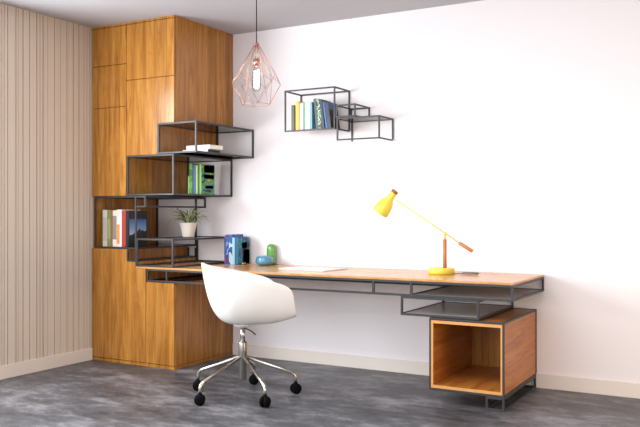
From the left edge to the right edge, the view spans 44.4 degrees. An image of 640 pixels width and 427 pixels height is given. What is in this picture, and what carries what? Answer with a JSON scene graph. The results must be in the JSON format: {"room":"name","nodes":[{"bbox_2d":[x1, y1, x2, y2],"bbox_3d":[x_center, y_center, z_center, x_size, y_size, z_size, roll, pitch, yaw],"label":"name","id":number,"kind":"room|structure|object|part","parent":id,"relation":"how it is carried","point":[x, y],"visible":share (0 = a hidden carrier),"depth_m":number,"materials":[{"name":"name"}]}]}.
{"room":"office","nodes":[
{"label":"office","id":0,"kind":"room"},
{"bbox_2d":[0,3,92,365],"bbox_3d":[-3.218,-0.157,3.870,0.100,2.637,7.000,0,0,29],"label":"wall","id":1,"kind":"structure","parent":0,"point":[46,198],"depth_m":5.82,"materials":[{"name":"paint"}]},
{"bbox_2d":[0,348,91,379],"bbox_3d":[-2.761,1.115,4.562,0.014,0.094,3.854,0,0,29],"label":"baseboard","id":2,"kind":"structure","parent":1,"relation":"attached to","point":[40,364],"depth_m":5.82,"materials":[{"name":"beige paint"}]},
{"bbox_2d":[0,0,481,34],"bbox_3d":[-0.495,-1.525,2.388,6.300,0.100,7.100,0,0,29],"label":"ceiling","id":3,"kind":"structure","parent":0,"point":[233,17],"depth_m":5.70,"materials":[{"name":"grey paint"}]},
{"bbox_2d":[232,0,280,106],"bbox_3d":[-0.417,-1.094,5.159,0.307,0.760,0.316,0,0,29],"label":"pendant lamp","id":4,"kind":"object","parent":3,"relation":"hanging from","point":[256,62],"visible":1,"depth_m":5.15,"materials":[{"name":"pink metal"}]},
{"bbox_2d":[253,43,259,66],"bbox_3d":[-0.417,-1.043,5.159,0.042,0.149,0.042,0,0,29],"label":"socket","id":5,"kind":"object","parent":4,"relation":"attached to","point":[255,61],"depth_m":5.15,"materials":[{"name":"orange metal"}]},
{"bbox_3d":[-0.417,-1.284,5.159,0.006,0.342,0.006,0,0,29],"label":"cord","id":6,"kind":"part","parent":4,"relation":"part of","materials":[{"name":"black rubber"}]},
{"bbox_3d":[-0.417,-0.884,5.159,0.058,0.167,0.058,0,0,29],"label":"bulb","id":7,"kind":"part","parent":4,"relation":"part of","materials":[{"name":"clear glass"}]},
{"bbox_2d":[0,354,639,426],"bbox_3d":[-0.495,1.212,2.388,6.300,0.100,7.100,0,0,29],"label":"floor","id":8,"kind":"structure","parent":0,"point":[91,393],"depth_m":4.83,"materials":[{"name":"grey concrete"}]},
{"bbox_2d":[91,15,232,369],"bbox_3d":[-1.268,-0.156,6.359,0.845,2.636,0.744,0,0,29],"label":"tall cabinet","id":9,"kind":"object","parent":8,"relation":"on","point":[146,73],"visible":0.96,"depth_m":6.09,"materials":[{"name":"brown wood"}]},
{"bbox_3d":[-1.651,-0.482,6.159,0.363,0.688,0.019,0,0,29],"label":"door","id":10,"kind":"part","parent":9,"relation":"part of","materials":[{"name":"brown wood"}]},
{"bbox_3d":[-1.651,-1.308,6.159,0.363,0.294,0.019,0,0,29],"label":"door","id":11,"kind":"part","parent":9,"relation":"part of","materials":[{"name":"brown wood"}]},
{"bbox_3d":[-1.651,-0.993,6.159,0.363,0.326,0.019,0,0,29],"label":"door","id":12,"kind":"part","parent":9,"relation":"part of","materials":[{"name":"brown wood"}]},
{"bbox_3d":[-1.566,0.705,6.111,0.562,0.858,0.019,0,0,29],"label":"door","id":13,"kind":"part","parent":9,"relation":"part of","materials":[{"name":"brown wood"}]},
{"bbox_3d":[-1.446,-1.466,6.044,0.845,0.015,0.020,0,0,29],"label":"rail","id":14,"kind":"part","parent":9,"relation":"part of","materials":[{"name":"brown wood"}]},
{"bbox_2d":[94,196,205,261],"bbox_3d":[-1.376,0.118,6.420,0.535,0.506,0.744,0,0,29],"label":"shelf box","id":15,"kind":"object","parent":9,"relation":"in","point":[155,245],"visible":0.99,"depth_m":6.23,"materials":[{"name":"grey metal"}]},
{"bbox_2d":[103,210,106,245],"bbox_3d":[-1.655,0.116,6.326,0.048,0.290,0.216,0,0,29],"label":"book","id":16,"kind":"object","parent":15,"relation":"on","point":[104,211],"visible":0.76,"depth_m":6.23,"materials":[{"name":"paper"}]},
{"bbox_2d":[107,210,110,246],"bbox_3d":[-1.617,0.116,6.305,0.036,0.290,0.216,0,0,29],"label":"book","id":17,"kind":"object","parent":15,"relation":"on","point":[108,211],"visible":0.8,"depth_m":6.21,"materials":[{"name":"paper"}]},
{"bbox_2d":[111,210,112,246],"bbox_3d":[-1.592,0.119,6.290,0.019,0.285,0.215,0,0,29],"label":"book","id":18,"kind":"object","parent":15,"relation":"on","point":[111,210],"visible":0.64,"depth_m":6.20,"materials":[{"name":"paper"}]},
{"bbox_2d":[113,210,116,246],"bbox_3d":[-1.564,0.118,6.275,0.041,0.286,0.216,0,0,29],"label":"book","id":19,"kind":"object","parent":15,"relation":"on","point":[114,211],"visible":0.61,"depth_m":6.18,"materials":[{"name":"paper"}]},
{"bbox_2d":[117,210,119,246],"bbox_3d":[-1.532,0.115,6.256,0.031,0.292,0.216,0,0,29],"label":"book","id":20,"kind":"object","parent":15,"relation":"on","point":[118,211],"visible":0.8,"depth_m":6.16,"materials":[{"name":"paper"}]},
{"bbox_2d":[122,211,125,246],"bbox_3d":[-1.481,0.119,6.228,0.041,0.284,0.215,0,0,29],"label":"book","id":21,"kind":"object","parent":15,"relation":"on","point":[123,212],"visible":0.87,"depth_m":6.13,"materials":[{"name":"paper"}]},
{"bbox_2d":[120,210,140,246],"bbox_3d":[-1.508,0.115,6.243,0.019,0.292,0.215,0,0,29],"label":"book","id":22,"kind":"object","parent":15,"relation":"on","point":[120,210],"visible":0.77,"depth_m":6.15,"materials":[{"name":"paper"}]},
{"bbox_2d":[126,211,146,246],"bbox_3d":[-1.450,0.121,6.210,0.027,0.280,0.215,0,0,29],"label":"book","id":23,"kind":"object","parent":15,"relation":"on","point":[130,215],"visible":0.82,"depth_m":6.17,"materials":[{"name":"paper"}]},
{"bbox_2d":[129,219,145,236],"bbox_3d":[-1.438,0.113,6.205,0.001,0.140,0.191,0,0,29],"label":"picture","id":24,"kind":"object","parent":23,"relation":"attached to","point":[141,223],"depth_m":6.21},
{"bbox_3d":[-1.420,0.266,6.444,0.410,0.005,0.715,0,0,29],"label":"glass panel","id":25,"kind":"part","parent":15,"relation":"part of","materials":[{"name":"glass"}]},
{"bbox_3d":[-1.269,0.330,6.360,0.092,0.082,0.744,0,0,29],"label":"frame","id":26,"kind":"part","parent":15,"relation":"part of","materials":[{"name":"grey paint"}]},
{"bbox_3d":[-1.285,-0.735,5.952,0.470,0.578,0.019,0,0,29],"label":"door","id":27,"kind":"part","parent":9,"relation":"part of","materials":[{"name":"brown wood"}]},
{"bbox_3d":[-1.285,-1.242,5.952,0.470,0.426,0.019,0,0,29],"label":"door","id":28,"kind":"part","parent":9,"relation":"part of","materials":[{"name":"brown wood"}]},
{"bbox_3d":[-1.199,0.827,5.904,0.273,0.613,0.019,0,0,29],"label":"door","id":29,"kind":"part","parent":9,"relation":"part of","materials":[{"name":"brown wood"}]},
{"bbox_2d":[127,154,232,196],"bbox_3d":[-1.107,-0.291,6.268,0.465,0.308,0.744,0,0,29],"label":"shelf box","id":30,"kind":"object","parent":9,"relation":"in","point":[174,158],"visible":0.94,"depth_m":6.19,"materials":[{"name":"grey metal"}]},
{"bbox_3d":[-1.108,-0.147,6.268,0.438,0.005,0.715,0,0,29],"label":"glass panel","id":31,"kind":"part","parent":30,"relation":"part of","materials":[{"name":"glass"}]},
{"bbox_3d":[-1.108,-0.439,6.268,0.438,0.005,0.715,0,0,29],"label":"glass panel","id":32,"kind":"part","parent":30,"relation":"part of","materials":[{"name":"glass"}]},
{"bbox_2d":[189,163,197,193],"bbox_3d":[-0.998,-0.275,6.340,0.032,0.250,0.145,0,0,29],"label":"book","id":33,"kind":"object","parent":30,"relation":"in","point":[191,164],"visible":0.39,"depth_m":6.28,"materials":[{"name":"paper"}]},
{"bbox_2d":[193,165,196,193],"bbox_3d":[-0.962,-0.268,6.320,0.026,0.236,0.145,0,0,29],"label":"book","id":34,"kind":"object","parent":30,"relation":"on","point":[194,166],"visible":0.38,"depth_m":6.26,"materials":[{"name":"paper"}]},
{"bbox_2d":[197,164,199,193],"bbox_3d":[-0.930,-0.270,6.301,0.020,0.240,0.145,0,0,29],"label":"book","id":35,"kind":"object","parent":30,"relation":"in","point":[198,165],"visible":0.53,"depth_m":6.24,"materials":[{"name":"paper"}]},
{"bbox_2d":[157,120,253,158],"bbox_3d":[-0.880,-0.563,6.140,0.370,0.232,0.744,0,0,29],"label":"shelf box","id":36,"kind":"object","parent":30,"relation":"on","point":[195,125],"visible":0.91,"depth_m":6.06,"materials":[{"name":"grey metal"}]},
{"bbox_2d":[183,149,219,152],"bbox_3d":[-0.911,-0.476,6.042,0.235,0.022,0.165,0,0,27],"label":"book","id":37,"kind":"object","parent":36,"relation":"on","point":[207,150],"visible":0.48,"depth_m":5.96,"materials":[{"name":"paper"}]},
{"bbox_2d":[186,145,222,149],"bbox_3d":[-0.884,-0.503,6.024,0.235,0.030,0.160,0,0,32],"label":"book","id":38,"kind":"object","parent":37,"relation":"on","point":[214,147],"visible":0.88,"depth_m":5.96,"materials":[{"name":"paper"}]},
{"bbox_3d":[-0.881,-0.673,6.139,0.344,0.005,0.715,0,0,29],"label":"glass panel","id":39,"kind":"part","parent":36,"relation":"part of","materials":[{"name":"glass"}]},
{"bbox_3d":[-0.881,-0.458,6.139,0.344,0.005,0.715,0,0,29],"label":"glass panel","id":40,"kind":"part","parent":36,"relation":"part of","materials":[{"name":"glass"}]},
{"bbox_2d":[200,164,214,194],"bbox_3d":[-0.906,-0.272,6.305,0.017,0.245,0.175,0,0,29],"label":"book","id":41,"kind":"object","parent":30,"relation":"on","point":[207,171],"visible":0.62,"depth_m":6.29,"materials":[{"name":"paper"}]},
{"bbox_2d":[204,165,213,172],"bbox_3d":[-0.891,-0.357,6.315,0.001,0.061,0.136,0,0,29],"label":"picture","id":42,"kind":"object","parent":41,"relation":"on","point":[207,168],"depth_m":6.31},
{"bbox_2d":[192,263,301,407],"bbox_3d":[-0.487,0.736,5.031,0.725,0.851,0.683,0,0,8],"label":"office chair","id":43,"kind":"object","parent":8,"relation":"on","point":[241,299],"visible":1,"depth_m":4.80,"materials":[{"name":"white plastic"}]},
{"bbox_3d":[-0.655,0.997,5.079,0.341,0.195,0.023,0,0,25],"label":"leg","id":44,"kind":"part","parent":43,"relation":"part of","materials":[{"name":"metal"}]},
{"bbox_3d":[-0.617,0.997,4.870,0.023,0.195,0.341,0,0,43],"label":"leg","id":45,"kind":"part","parent":43,"relation":"part of","materials":[{"name":"metal"}]},
{"bbox_3d":[-0.492,0.712,5.001,0.116,0.018,0.116,0,0,29],"label":"mounting plate","id":46,"kind":"part","parent":43,"relation":"part of","materials":[{"name":"white plastic"}]},
{"bbox_3d":[-0.406,0.997,4.844,0.295,0.194,0.194,0,0,29],"label":"leg","id":47,"kind":"part","parent":43,"relation":"part of","materials":[{"name":"metal"}]},
{"bbox_3d":[-0.316,0.997,5.034,0.269,0.194,0.230,0,0,29],"label":"leg","id":48,"kind":"part","parent":43,"relation":"part of","materials":[{"name":"metal"}]},
{"bbox_2d":[429,308,536,411],"bbox_3d":[1.060,0.900,5.036,0.468,0.522,0.756,0,0,29],"label":"cabinet","id":49,"kind":"object","parent":8,"relation":"on","point":[494,356],"visible":0.92,"depth_m":4.96,"materials":[{"name":"brown wood"}]},
{"bbox_2d":[136,261,543,319],"bbox_3d":[0.040,0.521,5.620,2.916,0.232,0.744,0,0,29],"label":"desk","id":50,"kind":"object","parent":49,"relation":"on","point":[502,289],"visible":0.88,"depth_m":5.14,"materials":[{"name":"brown wood"}]},
{"bbox_2d":[136,236,223,267],"bbox_3d":[-1.068,0.297,6.246,0.363,0.216,0.744,0,0,29],"label":"shelf","id":51,"kind":"object","parent":50,"relation":"on","point":[196,238],"visible":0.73,"depth_m":6.08,"materials":[{"name":"grey metal"}]},
{"bbox_3d":[-1.068,0.196,6.245,0.331,0.005,0.715,0,0,29],"label":"glass panel","id":52,"kind":"part","parent":51,"relation":"part of","materials":[{"name":"glass"}]},
{"bbox_2d":[169,201,208,236],"bbox_3d":[-1.066,0.043,6.350,0.361,0.292,0.353,0,0,29],"label":"potted plant","id":53,"kind":"object","parent":51,"relation":"on","point":[188,229],"visible":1,"depth_m":6.32,"materials":[{"name":"green plant"}]},
{"bbox_3d":[-1.067,0.132,6.359,0.142,0.115,0.142,0,0,29],"label":"pot","id":54,"kind":"part","parent":53,"relation":"part of","materials":[{"name":"white ceramic"}]},
{"bbox_2d":[224,236,225,263],"bbox_3d":[-0.723,0.291,6.342,0.014,0.228,0.150,0,0,29],"label":"book","id":55,"kind":"object","parent":50,"relation":"on","point":[224,236],"visible":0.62,"depth_m":6.28,"materials":[{"name":"paper"}]},
{"bbox_2d":[226,235,228,263],"bbox_3d":[-0.703,0.287,6.331,0.030,0.236,0.150,0,0,29],"label":"book","id":56,"kind":"object","parent":50,"relation":"on","point":[227,236],"visible":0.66,"depth_m":6.26,"materials":[{"name":"paper"}]},
{"bbox_2d":[232,237,234,264],"bbox_3d":[-0.651,0.298,6.298,0.022,0.214,0.150,0,0,29],"label":"book","id":57,"kind":"object","parent":50,"relation":"on","point":[233,239],"visible":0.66,"depth_m":6.23,"materials":[{"name":"paper"}]},
{"bbox_2d":[229,234,242,263],"bbox_3d":[-0.674,0.286,6.315,0.034,0.238,0.150,0,0,29],"label":"book","id":58,"kind":"object","parent":50,"relation":"on","point":[231,236],"visible":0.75,"depth_m":6.25,"materials":[{"name":"paper"}]},
{"bbox_2d":[235,237,238,264],"bbox_3d":[-0.633,0.297,6.288,0.016,0.217,0.150,0,0,29],"label":"book","id":59,"kind":"object","parent":50,"relation":"on","point":[235,237],"visible":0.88,"depth_m":6.22,"materials":[{"name":"paper"}]},
{"bbox_2d":[236,237,249,264],"bbox_3d":[-0.615,0.298,6.282,0.019,0.214,0.158,0,0,29],"label":"book","id":60,"kind":"object","parent":50,"relation":"on","point":[242,243],"visible":0.98,"depth_m":6.26,"materials":[{"name":"paper"}]},
{"bbox_2d":[239,238,248,263],"bbox_3d":[-0.608,0.298,6.278,0.001,0.205,0.148,0,0,29],"label":"picture","id":61,"kind":"object","parent":60,"relation":"attached to","point":[243,242],"depth_m":6.28},
{"bbox_2d":[256,255,272,264],"bbox_3d":[-0.434,0.367,6.141,0.140,0.077,0.140,0,0,29],"label":"vase","id":62,"kind":"object","parent":50,"relation":"on","point":[262,259],"visible":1,"depth_m":6.08,"materials":[{"name":"blue glass"}]},
{"bbox_2d":[267,244,275,264],"bbox_3d":[-0.386,0.322,6.242,0.075,0.166,0.075,0,0,29],"label":"vase","id":63,"kind":"object","parent":50,"relation":"on","point":[271,248],"visible":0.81,"depth_m":6.21,"materials":[{"name":"green glass"}]},
{"bbox_2d":[279,266,347,270],"bbox_3d":[-0.048,0.398,5.719,0.410,0.012,0.300,0,0,38],"label":"open magazine","id":64,"kind":"object","parent":50,"relation":"on","point":[308,268],"visible":1,"depth_m":5.65,"materials":[{"name":"paper"}]},
{"bbox_3d":[0.089,0.469,5.592,2.804,0.096,0.744,0,0,29],"label":"frame","id":65,"kind":"part","parent":50,"relation":"part of","materials":[{"name":"grey paint"}]},
{"bbox_2d":[373,189,478,274],"bbox_3d":[0.707,0.117,5.336,0.749,0.577,0.176,0,0,29],"label":"desk lamp","id":66,"kind":"object","parent":50,"relation":"on","point":[383,207],"visible":1,"depth_m":5.27,"materials":[{"name":"yellow metal"}]},
{"bbox_3d":[0.456,-0.067,5.478,0.173,0.189,0.121,0,0,29],"label":"lamp shade","id":67,"kind":"part","parent":66,"relation":"part of","materials":[{"name":"yellow paint"}]},
{"bbox_3d":[0.728,0.052,5.324,0.475,0.305,0.008,0,0,29],"label":"arm","id":68,"kind":"part","parent":66,"relation":"part of","materials":[{"name":"yellow paint"}]},
{"bbox_3d":[0.837,0.269,5.263,0.025,0.192,0.025,0,0,29],"label":"post","id":69,"kind":"part","parent":66,"relation":"part of","materials":[{"name":"brown wood"}]},
{"bbox_3d":[0.977,0.396,5.218,0.162,0.015,0.058,0,0,29],"label":"cord","id":70,"kind":"part","parent":66,"relation":"part of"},
{"bbox_3d":[0.910,0.578,5.128,0.508,0.119,0.744,0,0,29],"label":"frame","id":71,"kind":"part","parent":50,"relation":"part of","materials":[{"name":"grey paint"}]},
{"bbox_3d":[0.909,0.629,5.127,0.480,0.005,0.715,0,0,29],"label":"glass panel","id":72,"kind":"part","parent":50,"relation":"part of","materials":[{"name":"glass"}]},
{"bbox_3d":[1.027,0.509,5.061,0.620,0.005,0.715,0,0,29],"label":"glass panel","id":73,"kind":"part","parent":50,"relation":"part of","materials":[{"name":"glass"}]},
{"bbox_3d":[0.870,0.860,5.141,0.018,0.414,0.746,0,0,29],"label":"panel","id":74,"kind":"part","parent":49,"relation":"part of","materials":[{"name":"brown wood"}]},
{"bbox_3d":[1.061,1.058,5.034,0.420,0.018,0.746,0,0,29],"label":"panel","id":75,"kind":"part","parent":49,"relation":"part of","materials":[{"name":"brown wood"}]},
{"bbox_3d":[1.239,0.860,5.349,0.420,0.378,0.022,0,0,29],"label":"panel","id":76,"kind":"part","parent":49,"relation":"part of","materials":[{"name":"brown wood"}]},
{"bbox_3d":[1.211,1.122,4.942,0.112,0.080,0.742,0,0,29],"label":"foot frame","id":77,"kind":"part","parent":49,"relation":"part of","materials":[{"name":"grey paint"}]},
{"bbox_3d":[1.251,0.860,4.926,0.018,0.414,0.746,0,0,29],"label":"panel","id":78,"kind":"part","parent":49,"relation":"part of","materials":[{"name":"brown wood"}]},
{"bbox_2d":[158,0,639,382],"bbox_3d":[1.228,-0.157,5.435,6.300,2.637,0.100,0,0,29],"label":"wall","id":79,"kind":"structure","parent":0,"point":[517,122],"depth_m":5.54,"materials":[{"name":"white paint"}]},
{"bbox_2d":[284,86,393,141],"bbox_3d":[0.135,-0.731,5.854,0.794,0.399,0.244,0,0,29],"label":"wall shelf","id":80,"kind":"object","parent":79,"relation":"attached to","point":[348,118],"visible":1,"depth_m":5.78,"materials":[{"name":"grey metal"}]},
{"bbox_2d":[291,105,294,129],"bbox_3d":[-0.171,-0.723,6.002,0.026,0.194,0.140,0,0,29],"label":"book","id":81,"kind":"object","parent":80,"relation":"on","point":[292,106],"visible":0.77,"depth_m":5.94,"materials":[{"name":"paper"}]},
{"bbox_2d":[296,101,302,129],"bbox_3d":[-0.138,-0.736,5.983,0.027,0.220,0.140,0,0,29],"label":"book","id":82,"kind":"object","parent":80,"relation":"on","point":[297,102],"visible":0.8,"depth_m":5.92,"materials":[{"name":"paper"}]},
{"bbox_2d":[300,103,302,129],"bbox_3d":[-0.103,-0.727,5.963,0.024,0.201,0.140,0,0,29],"label":"book","id":83,"kind":"object","parent":80,"relation":"on","point":[301,104],"visible":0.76,"depth_m":5.90,"materials":[{"name":"paper"}]},
{"bbox_2d":[303,102,304,128],"bbox_3d":[-0.086,-0.732,5.954,0.012,0.211,0.140,0,0,29],"label":"book","id":84,"kind":"object","parent":80,"relation":"on","point":[303,102],"visible":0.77,"depth_m":5.89,"materials":[{"name":"paper"}]},
{"bbox_2d":[305,101,307,128],"bbox_3d":[-0.068,-0.733,5.943,0.026,0.213,0.141,0,0,29],"label":"book","id":85,"kind":"object","parent":80,"relation":"on","point":[306,102],"visible":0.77,"depth_m":5.88,"materials":[{"name":"paper"}]},
{"bbox_2d":[308,102,309,128],"bbox_3d":[-0.048,-0.729,5.932,0.016,0.206,0.140,0,0,29],"label":"book","id":86,"kind":"object","parent":80,"relation":"on","point":[308,102],"visible":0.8,"depth_m":5.87,"materials":[{"name":"paper"}]},
{"bbox_2d":[310,102,315,128],"bbox_3d":[-0.032,-0.729,5.923,0.016,0.206,0.140,0,0,29],"label":"book","id":87,"kind":"object","parent":80,"relation":"on","point":[312,113],"visible":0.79,"depth_m":5.87,"materials":[{"name":"paper"}]},
{"bbox_2d":[313,98,317,128],"bbox_3d":[0.004,-0.742,5.903,0.044,0.230,0.140,0,0,29],"label":"book","id":88,"kind":"object","parent":80,"relation":"on","point":[314,100],"visible":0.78,"depth_m":5.84,"materials":[{"name":"paper"}]},
{"bbox_3d":[-0.033,-0.623,5.915,0.415,0.004,0.164,0,0,29],"label":"glass panel","id":89,"kind":"part","parent":80,"relation":"part of","materials":[{"name":"glass"}]},
{"bbox_3d":[-0.021,-0.773,5.942,0.435,0.314,0.244,0,0,29],"label":"frame","id":90,"kind":"part","parent":80,"relation":"part of","materials":[{"name":"grey paint"}]},
{"bbox_2d":[316,99,326,128],"bbox_3d":[0.026,-0.740,5.890,0.053,0.226,0.140,0,0,29],"label":"book","id":91,"kind":"object","parent":80,"relation":"on","point":[317,100],"visible":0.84,"depth_m":5.83,"materials":[{"name":"paper"}]},
{"bbox_2d":[320,99,329,127],"bbox_3d":[0.049,-0.736,5.877,0.042,0.218,0.140,0,0,29],"label":"book","id":92,"kind":"object","parent":80,"relation":"on","point":[321,100],"visible":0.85,"depth_m":5.82,"materials":[{"name":"paper"}]},
{"bbox_2d":[323,102,326,127],"bbox_3d":[0.070,-0.727,5.865,0.040,0.201,0.140,0,0,29],"label":"book","id":93,"kind":"object","parent":80,"relation":"on","point":[323,102],"visible":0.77,"depth_m":5.80,"materials":[{"name":"paper"}]},
{"bbox_2d":[324,102,339,127],"bbox_3d":[0.091,-0.726,5.853,0.059,0.198,0.140,0,0,29],"label":"book","id":94,"kind":"object","parent":80,"relation":"on","point":[329,107],"visible":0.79,"depth_m":5.80,"materials":[{"name":"paper"}]},
{"bbox_3d":[0.243,-0.746,5.792,0.162,0.094,0.244,0,0,29],"label":"frame","id":95,"kind":"part","parent":80,"relation":"part of","materials":[{"name":"grey paint"}]},
{"bbox_3d":[0.330,-0.614,5.743,0.346,0.166,0.244,0,0,29],"label":"frame","id":96,"kind":"part","parent":80,"relation":"part of","materials":[{"name":"grey paint"}]},
{"bbox_3d":[0.330,-0.691,5.743,0.322,0.004,0.223,0,0,29],"label":"glass panel","id":97,"kind":"part","parent":80,"relation":"part of","materials":[{"name":"glass"}]},
{"bbox_2d":[233,343,639,398],"bbox_3d":[1.613,1.115,5.152,5.352,0.094,0.014,0,0,29],"label":"baseboard","id":98,"kind":"structure","parent":79,"relation":"attached to","point":[547,381],"depth_m":5.73,"materials":[{"name":"white paint"}]}
]}

